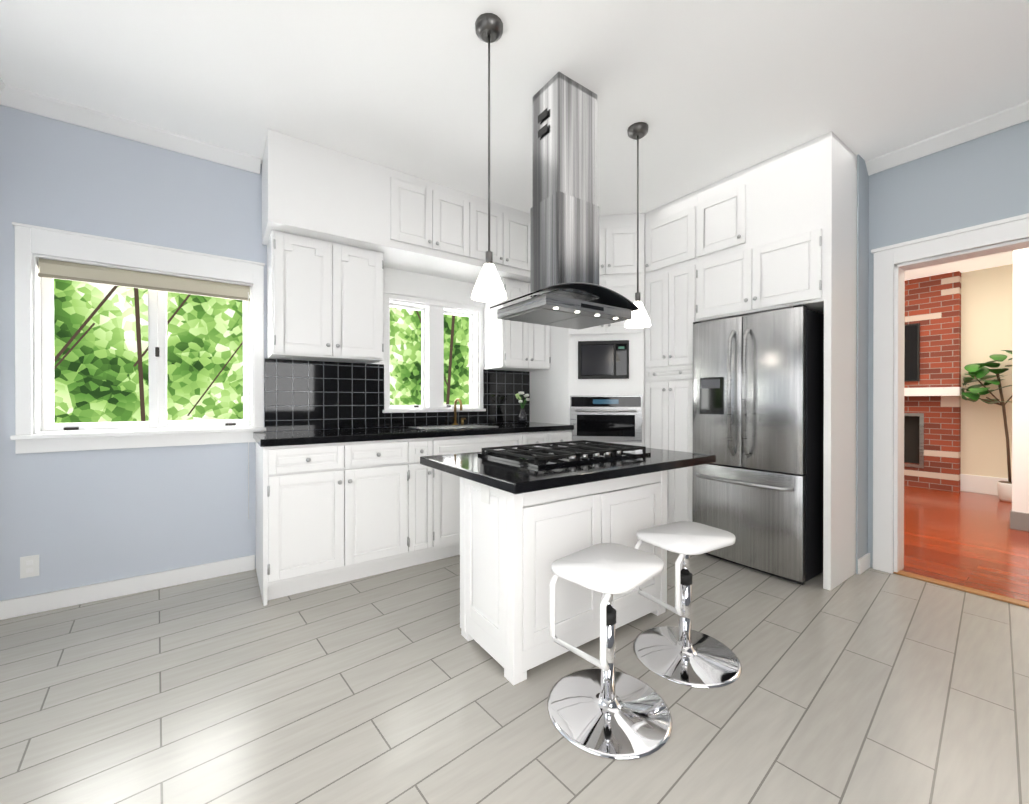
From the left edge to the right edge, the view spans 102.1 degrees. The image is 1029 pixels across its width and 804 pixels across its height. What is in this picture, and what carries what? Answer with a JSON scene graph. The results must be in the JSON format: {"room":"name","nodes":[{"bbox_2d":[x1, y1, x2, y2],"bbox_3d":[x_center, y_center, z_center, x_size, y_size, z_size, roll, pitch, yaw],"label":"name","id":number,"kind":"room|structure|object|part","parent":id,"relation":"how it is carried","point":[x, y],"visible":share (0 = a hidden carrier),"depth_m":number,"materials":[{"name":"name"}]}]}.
{"room":"kitchen","nodes":[
{"label":"kitchen","id":0,"kind":"room"},
{"bbox_2d":[0,105,513,600],"bbox_3d":[-0.881,-0.252,3.587,4.953,2.800,0.140,0,0,-35],"label":"wall","id":1,"kind":"structure","parent":0,"point":[72,519],"depth_m":2.46,"materials":[{"name":"blue paint"}]},
{"bbox_2d":[0,78,11,106],"bbox_3d":[-1.474,-1.604,0.437,0.076,0.075,4.315,0,0,-35],"label":"crown molding","id":2,"kind":"structure","parent":1,"relation":"attached to","point":[3,88],"depth_m":2.17,"materials":[{"name":"white paint"}]},
{"bbox_2d":[20,555,38,578],"bbox_3d":[-2.637,0.895,2.260,0.070,0.115,0.008,0,0,-35],"label":"wall outlet plate","id":3,"kind":"object","parent":1,"relation":"attached to","point":[29,566],"visible":1,"depth_m":2.26,"materials":[{"name":"white plastic"}]},
{"bbox_2d":[0,555,254,619],"bbox_3d":[-2.253,1.101,2.524,1.148,0.100,0.019,0,0,-35],"label":"baseboard","id":4,"kind":"structure","parent":1,"relation":"attached to","point":[31,604],"depth_m":2.46,"materials":[{"name":"white wood"}]},
{"bbox_2d":[4,86,260,173],"bbox_3d":[-2.196,-1.611,2.521,1.120,0.075,0.075,0,0,-35],"label":"crown molding","id":5,"kind":"structure","parent":1,"relation":"attached to","point":[29,102],"depth_m":2.45,"materials":[{"name":"white wood"}]},
{"bbox_2d":[10,222,265,453],"bbox_3d":[-2.239,-0.341,2.602,1.166,1.235,0.183,0,0,-35],"label":"window","id":6,"kind":"structure","parent":1,"relation":"in","point":[31,242],"depth_m":2.46,"materials":[{"name":"white"}]},
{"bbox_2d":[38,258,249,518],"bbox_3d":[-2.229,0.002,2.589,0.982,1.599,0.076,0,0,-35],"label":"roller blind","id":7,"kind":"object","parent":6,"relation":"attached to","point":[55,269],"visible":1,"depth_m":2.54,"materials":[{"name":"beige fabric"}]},
{"bbox_3d":[-2.271,-0.317,2.647,0.998,0.966,0.062,0,0,-35],"label":"window sash","id":8,"kind":"part","parent":6,"relation":"part of","materials":[{"name":"white wood"}]},
{"bbox_2d":[266,229,333,360],"bbox_3d":[-1.481,-0.695,2.859,0.355,0.788,0.350,0,0,-35],"label":"upper cabinet","id":9,"kind":"object","parent":1,"relation":"attached to","point":[300,270],"depth_m":2.72,"materials":[{"name":"white wood"}]},
{"bbox_2d":[262,129,393,252],"bbox_3d":[-1.309,-1.368,2.896,0.741,0.556,0.485,0,0,-35],"label":"soffit","id":10,"kind":"object","parent":1,"relation":"attached to","point":[340,231],"depth_m":2.70,"materials":[{"name":"white paint"}]},
{"bbox_2d":[326,245,385,363],"bbox_3d":[-1.191,-0.696,3.064,0.355,0.788,0.350,0,0,-35],"label":"upper cabinet","id":11,"kind":"object","parent":1,"relation":"attached to","point":[358,273],"depth_m":2.92,"materials":[{"name":"white wood"}]},
{"bbox_2d":[265,358,529,431],"bbox_3d":[-0.794,-0.051,3.552,2.305,0.507,0.015,0,0,-35],"label":"tile backsplash","id":12,"kind":"structure","parent":1,"relation":"attached to","point":[308,395],"depth_m":3.20,"materials":[{"name":"black tile"}]},
{"bbox_2d":[372,267,485,412],"bbox_3d":[-0.747,-0.502,3.655,1.048,1.179,0.183,0,0,-35],"label":"window","id":13,"kind":"structure","parent":1,"relation":"in","point":[435,308],"depth_m":3.64,"materials":[{"name":"white"}]},
{"bbox_3d":[-0.737,-0.390,3.718,0.827,0.887,0.042,0,0,-35],"label":"window sash","id":14,"kind":"part","parent":13,"relation":"part of","materials":[{"name":"white wood"}]},
{"bbox_2d":[386,170,473,277],"bbox_3d":[-0.749,-1.370,3.291,0.629,0.556,0.485,0,0,-35],"label":"upper cabinet","id":15,"kind":"object","parent":1,"relation":"attached to","point":[434,222],"depth_m":3.13,"materials":[{"name":"white wood"}]},
{"bbox_2d":[446,196,529,283],"bbox_3d":[-0.235,-1.371,3.654,0.630,0.556,0.485,0,0,-35],"label":"upper cabinet","id":16,"kind":"object","parent":1,"relation":"attached to","point":[509,227],"depth_m":3.48,"materials":[{"name":"white wood"}]},
{"bbox_2d":[483,277,529,370],"bbox_3d":[-0.087,-0.699,3.844,0.269,0.788,0.350,0,0,-35],"label":"upper cabinet","id":17,"kind":"object","parent":1,"relation":"attached to","point":[506,343],"depth_m":3.73,"materials":[{"name":"white wood"}]},
{"bbox_2d":[522,323,550,371],"bbox_3d":[0.133,-0.699,3.999,0.269,0.788,0.350,0,0,-35],"label":"upper cabinet","id":18,"kind":"object","parent":1,"relation":"attached to","point":[540,359],"depth_m":3.87,"materials":[{"name":"white wood"}]},
{"bbox_2d":[0,550,1028,803],"bbox_3d":[0.375,1.179,1.752,4.883,0.050,4.595,0,0,-35],"label":"floor","id":19,"kind":"structure","parent":0,"point":[866,686],"depth_m":1.60,"materials":[{"name":"grey tile"}]},
{"bbox_2d":[255,442,346,605],"bbox_3d":[-1.419,0.701,2.718,0.432,0.900,0.657,0,0,-35],"label":"base cabinet","id":20,"kind":"object","parent":19,"relation":"on","point":[328,514],"depth_m":2.46,"materials":[{"name":"white wood"}]},
{"bbox_2d":[253,422,573,446],"bbox_3d":[-0.629,0.226,3.259,2.375,0.042,0.650,0,0,-35],"label":"countertop","id":21,"kind":"structure","parent":20,"relation":"on","point":[280,438],"depth_m":2.84,"materials":[{"name":"black stone"}]},
{"bbox_2d":[410,398,498,429],"bbox_3d":[-0.512,0.085,3.401,0.620,0.236,0.448,0,0,-35],"label":"sink faucet","id":22,"kind":"object","parent":21,"relation":"on","point":[455,426],"visible":1,"depth_m":3.37,"materials":[{"name":"gold metal"}]},
{"bbox_2d":[515,391,529,423],"bbox_3d":[0.065,0.050,3.924,0.176,0.302,0.163,0,0,-35],"label":"flower vase","id":23,"kind":"object","parent":21,"relation":"on","point":[522,417],"visible":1,"depth_m":3.88,"materials":[{"name":"clear glass"}]},
{"bbox_2d":[347,437,434,581],"bbox_3d":[-1.002,0.700,3.013,0.590,0.900,0.657,0,0,-35],"label":"base cabinet","id":24,"kind":"object","parent":19,"relation":"on","point":[391,495],"depth_m":2.75,"materials":[{"name":"white wood"}]},
{"bbox_2d":[435,431,550,559],"bbox_3d":[-0.332,0.698,3.486,1.050,0.900,0.657,0,0,-35],"label":"base cabinet","id":25,"kind":"object","parent":19,"relation":"on","point":[447,485],"depth_m":3.02,"materials":[{"name":"white wood"}]},
{"bbox_2d":[551,430,571,443],"bbox_3d":[0.215,0.697,3.873,0.290,0.900,0.657,0,0,-35],"label":"base cabinet","id":26,"kind":"object","parent":19,"relation":"on","point":[561,435],"depth_m":3.61,"materials":[{"name":"white wood"}]},
{"bbox_2d":[460,470,666,685],"bbox_3d":[0.281,0.741,2.164,1.034,0.824,0.460,0,0,-35],"label":"kitchen island","id":27,"kind":"object","parent":19,"relation":"on","point":[513,547],"visible":0.65,"depth_m":1.86,"materials":[{"name":"white wood"}]},
{"bbox_2d":[420,443,715,493],"bbox_3d":[0.295,0.307,2.216,1.330,0.040,0.870,0,0,-35],"label":"island countertop","id":28,"kind":"structure","parent":27,"relation":"on","point":[513,478],"depth_m":1.83,"materials":[{"name":"black stone"}]},
{"bbox_2d":[478,440,650,467],"bbox_3d":[0.271,0.265,2.241,0.780,0.042,0.520,0,0,-35],"label":"gas cooktop","id":29,"kind":"object","parent":28,"relation":"in","point":[552,454],"visible":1,"depth_m":2.13,"materials":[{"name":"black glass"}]},
{"bbox_2d":[530,213,645,446],"bbox_3d":[0.909,-0.253,4.117,1.129,2.797,1.051,0,0,-35],"label":"tall cabinet","id":30,"kind":"object","parent":19,"relation":"on","point":[556,386],"visible":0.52,"depth_m":3.67,"materials":[{"name":"white wood"}]},
{"bbox_2d":[578,340,628,378],"bbox_3d":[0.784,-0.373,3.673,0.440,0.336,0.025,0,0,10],"label":"built-in microwave","id":31,"kind":"object","parent":30,"relation":"in","point":[603,359],"visible":1,"depth_m":3.66,"materials":[{"name":"black"}]},
{"bbox_2d":[570,395,641,442],"bbox_3d":[0.800,0.147,3.649,0.620,0.410,0.070,0,0,10],"label":"wall oven","id":32,"kind":"object","parent":30,"relation":"in","point":[608,418],"visible":0.98,"depth_m":3.66,"materials":[{"name":"silver metal"}]},
{"bbox_2d":[547,543,671,760],"bbox_3d":[0.352,0.878,1.565,0.456,0.553,0.456,0,0,-35],"label":"stool","id":33,"kind":"object","parent":19,"relation":"on","point":[605,710],"visible":1,"depth_m":1.51,"materials":[{"name":"silver metal"}]},
{"bbox_2d":[645,192,692,523],"bbox_3d":[1.542,-0.252,3.621,0.670,2.798,0.482,0,0,-35],"label":"tall cabinet","id":34,"kind":"object","parent":19,"relation":"on","point":[669,227],"depth_m":3.40,"materials":[{"name":"white wood"}]},
{"bbox_2d":[633,521,741,688],"bbox_3d":[0.779,0.877,1.899,0.454,0.553,0.454,0,0,-35],"label":"stool","id":35,"kind":"object","parent":19,"relation":"on","point":[684,654],"visible":0.94,"depth_m":1.86,"materials":[{"name":"silver metal"}]},
{"bbox_2d":[692,304,823,584],"bbox_3d":[1.829,0.271,3.059,0.797,1.757,0.739,0,0,-35],"label":"refrigerator","id":36,"kind":"object","parent":19,"relation":"on","point":[758,416],"visible":0.96,"depth_m":2.76,"materials":[{"name":"grey metal"}]},
{"bbox_2d":[749,131,856,590],"bbox_3d":[2.054,-0.249,2.896,0.670,2.798,0.455,0,0,-35],"label":"tall cabinet","id":37,"kind":"object","parent":19,"relation":"on","point":[778,232],"depth_m":2.66,"materials":[{"name":"white wood"}]},
{"bbox_2d":[693,168,748,321],"bbox_3d":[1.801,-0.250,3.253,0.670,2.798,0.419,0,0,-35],"label":"upper cabinet","id":38,"kind":"object","parent":37,"relation":"attached to","point":[720,208],"depth_m":3.07,"materials":[{"name":"white wood"}]},
{"bbox_2d":[0,0,1028,280],"bbox_3d":[2.217,-1.659,2.728,9.030,0.020,8.000,0,0,-35],"label":"ceiling","id":39,"kind":"structure","parent":0,"point":[708,92],"depth_m":2.09,"materials":[{"name":"white paint"}]},
{"bbox_2d":[472,13,506,301],"bbox_3d":[-0.111,-1.051,1.821,0.156,1.189,0.154,0,0,-35],"label":"pendant light","id":40,"kind":"object","parent":39,"relation":"hanging from","point":[488,287],"visible":1,"depth_m":1.80,"materials":[{"name":"grey metal"}]},
{"bbox_2d":[490,72,638,329],"bbox_3d":[0.271,-1.045,2.237,0.670,1.203,0.450,0,0,-35],"label":"range hood","id":41,"kind":"object","parent":39,"relation":"hanging from","point":[567,290],"visible":1,"depth_m":2.14,"materials":[{"name":"silver metal"}]},
{"bbox_2d":[625,122,650,327],"bbox_3d":[0.744,-1.053,2.509,0.156,1.189,0.154,0,0,-35],"label":"pendant light","id":42,"kind":"object","parent":39,"relation":"hanging from","point":[637,131],"visible":0.96,"depth_m":2.49,"materials":[{"name":"grey metal"}]},
{"bbox_2d":[856,154,868,573],"bbox_3d":[2.377,-0.250,2.839,0.213,2.800,0.008,0,0,-35],"label":"wall","id":43,"kind":"structure","parent":0,"point":[862,362],"depth_m":2.82,"materials":[{"name":"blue paint"}]},
{"bbox_2d":[868,120,1028,571],"bbox_3d":[2.410,-0.251,3.099,0.140,2.800,4.455,0,0,-35],"label":"wall","id":44,"kind":"structure","parent":0,"point":[979,180],"depth_m":2.59,"materials":[{"name":"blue paint"}]},
{"bbox_2d":[865,101,1028,175],"bbox_3d":[2.967,-1.609,2.119,0.075,0.075,1.940,0,0,-35],"label":"crown molding","id":45,"kind":"structure","parent":44,"relation":"attached to","point":[1017,114],"depth_m":2.53,"materials":[{"name":"white wood"}]},
{"bbox_2d":[871,213,1028,607],"bbox_3d":[2.864,0.052,2.453,0.192,2.200,1.149,0,0,-35],"label":"door frame","id":46,"kind":"structure","parent":44,"relation":"attached to","point":[892,264],"depth_m":2.79,"materials":[{"name":"white wood"}]},
{"bbox_2d":[901,485,1028,601],"bbox_3d":[4.212,1.171,4.146,4.147,0.050,8.000,0,0,-35],"label":"floor","id":47,"kind":"structure","parent":0,"point":[969,539],"depth_m":3.40,"materials":[{"name":"brown wood"}]},
{"bbox_2d":[904,271,961,491],"bbox_3d":[5.037,-0.260,6.071,0.288,2.798,2.060,0,0,-35],"label":"brick fireplace","id":48,"kind":"object","parent":47,"relation":"on","point":[932,427],"visible":0.38,"depth_m":5.43,"materials":[{"name":"red brick"}]},
{"bbox_2d":[904,323,919,381],"bbox_3d":[5.011,-0.666,6.088,0.050,0.770,1.340,0,0,-35],"label":"wall-mounted tv","id":49,"kind":"object","parent":48,"relation":"attached to","point":[912,356],"visible":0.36,"depth_m":5.58,"materials":[{"name":"black"}]},
{"bbox_2d":[961,350,1011,502],"bbox_3d":[5.661,0.272,4.776,0.710,1.744,0.718,0,0,-35],"label":"fiddle-leaf fig plant","id":50,"kind":"object","parent":47,"relation":"on","point":[976,371],"visible":0.79,"depth_m":4.83,"materials":[{"name":"green plant"}]},
{"bbox_2d":[1010,248,1028,531],"bbox_3d":[4.620,-0.252,3.708,0.160,2.799,0.240,0,0,-35],"label":"wall","id":51,"kind":"structure","parent":47,"relation":"on","point":[1019,515],"depth_m":3.72,"materials":[{"name":"white paint"}]},
{"bbox_2d":[961,264,1012,478],"bbox_3d":[5.849,-0.258,5.298,0.140,2.800,8.000,0,0,-35],"label":"wall","id":52,"kind":"structure","parent":0,"point":[986,313],"depth_m":5.14,"materials":[{"name":"beige paint"}]},
{"bbox_2d":[960,474,1011,494],"bbox_3d":[6.851,1.037,3.745,0.017,0.220,3.900,0,0,-35],"label":"baseboard","id":53,"kind":"structure","parent":52,"relation":"attached to","point":[979,484],"depth_m":5.20,"materials":[{"name":"white wood"}]},
{"label":"outside","id":54,"kind":"structure","parent":0,"visible":0},
{"bbox_2d":[54,286,454,420],"bbox_3d":[-2.829,-0.457,4.819,4.925,4.007,0.044,0,0,-35],"label":"branches","id":55,"kind":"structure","parent":54,"point":[139,347],"depth_m":4.16,"materials":[{"name":"brown plant"}]},
{"bbox_2d":[54,279,468,422],"bbox_3d":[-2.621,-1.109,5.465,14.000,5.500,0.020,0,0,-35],"label":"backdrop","id":56,"kind":"structure","parent":54,"point":[96,376],"depth_m":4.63,"materials":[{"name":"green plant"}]}
]}

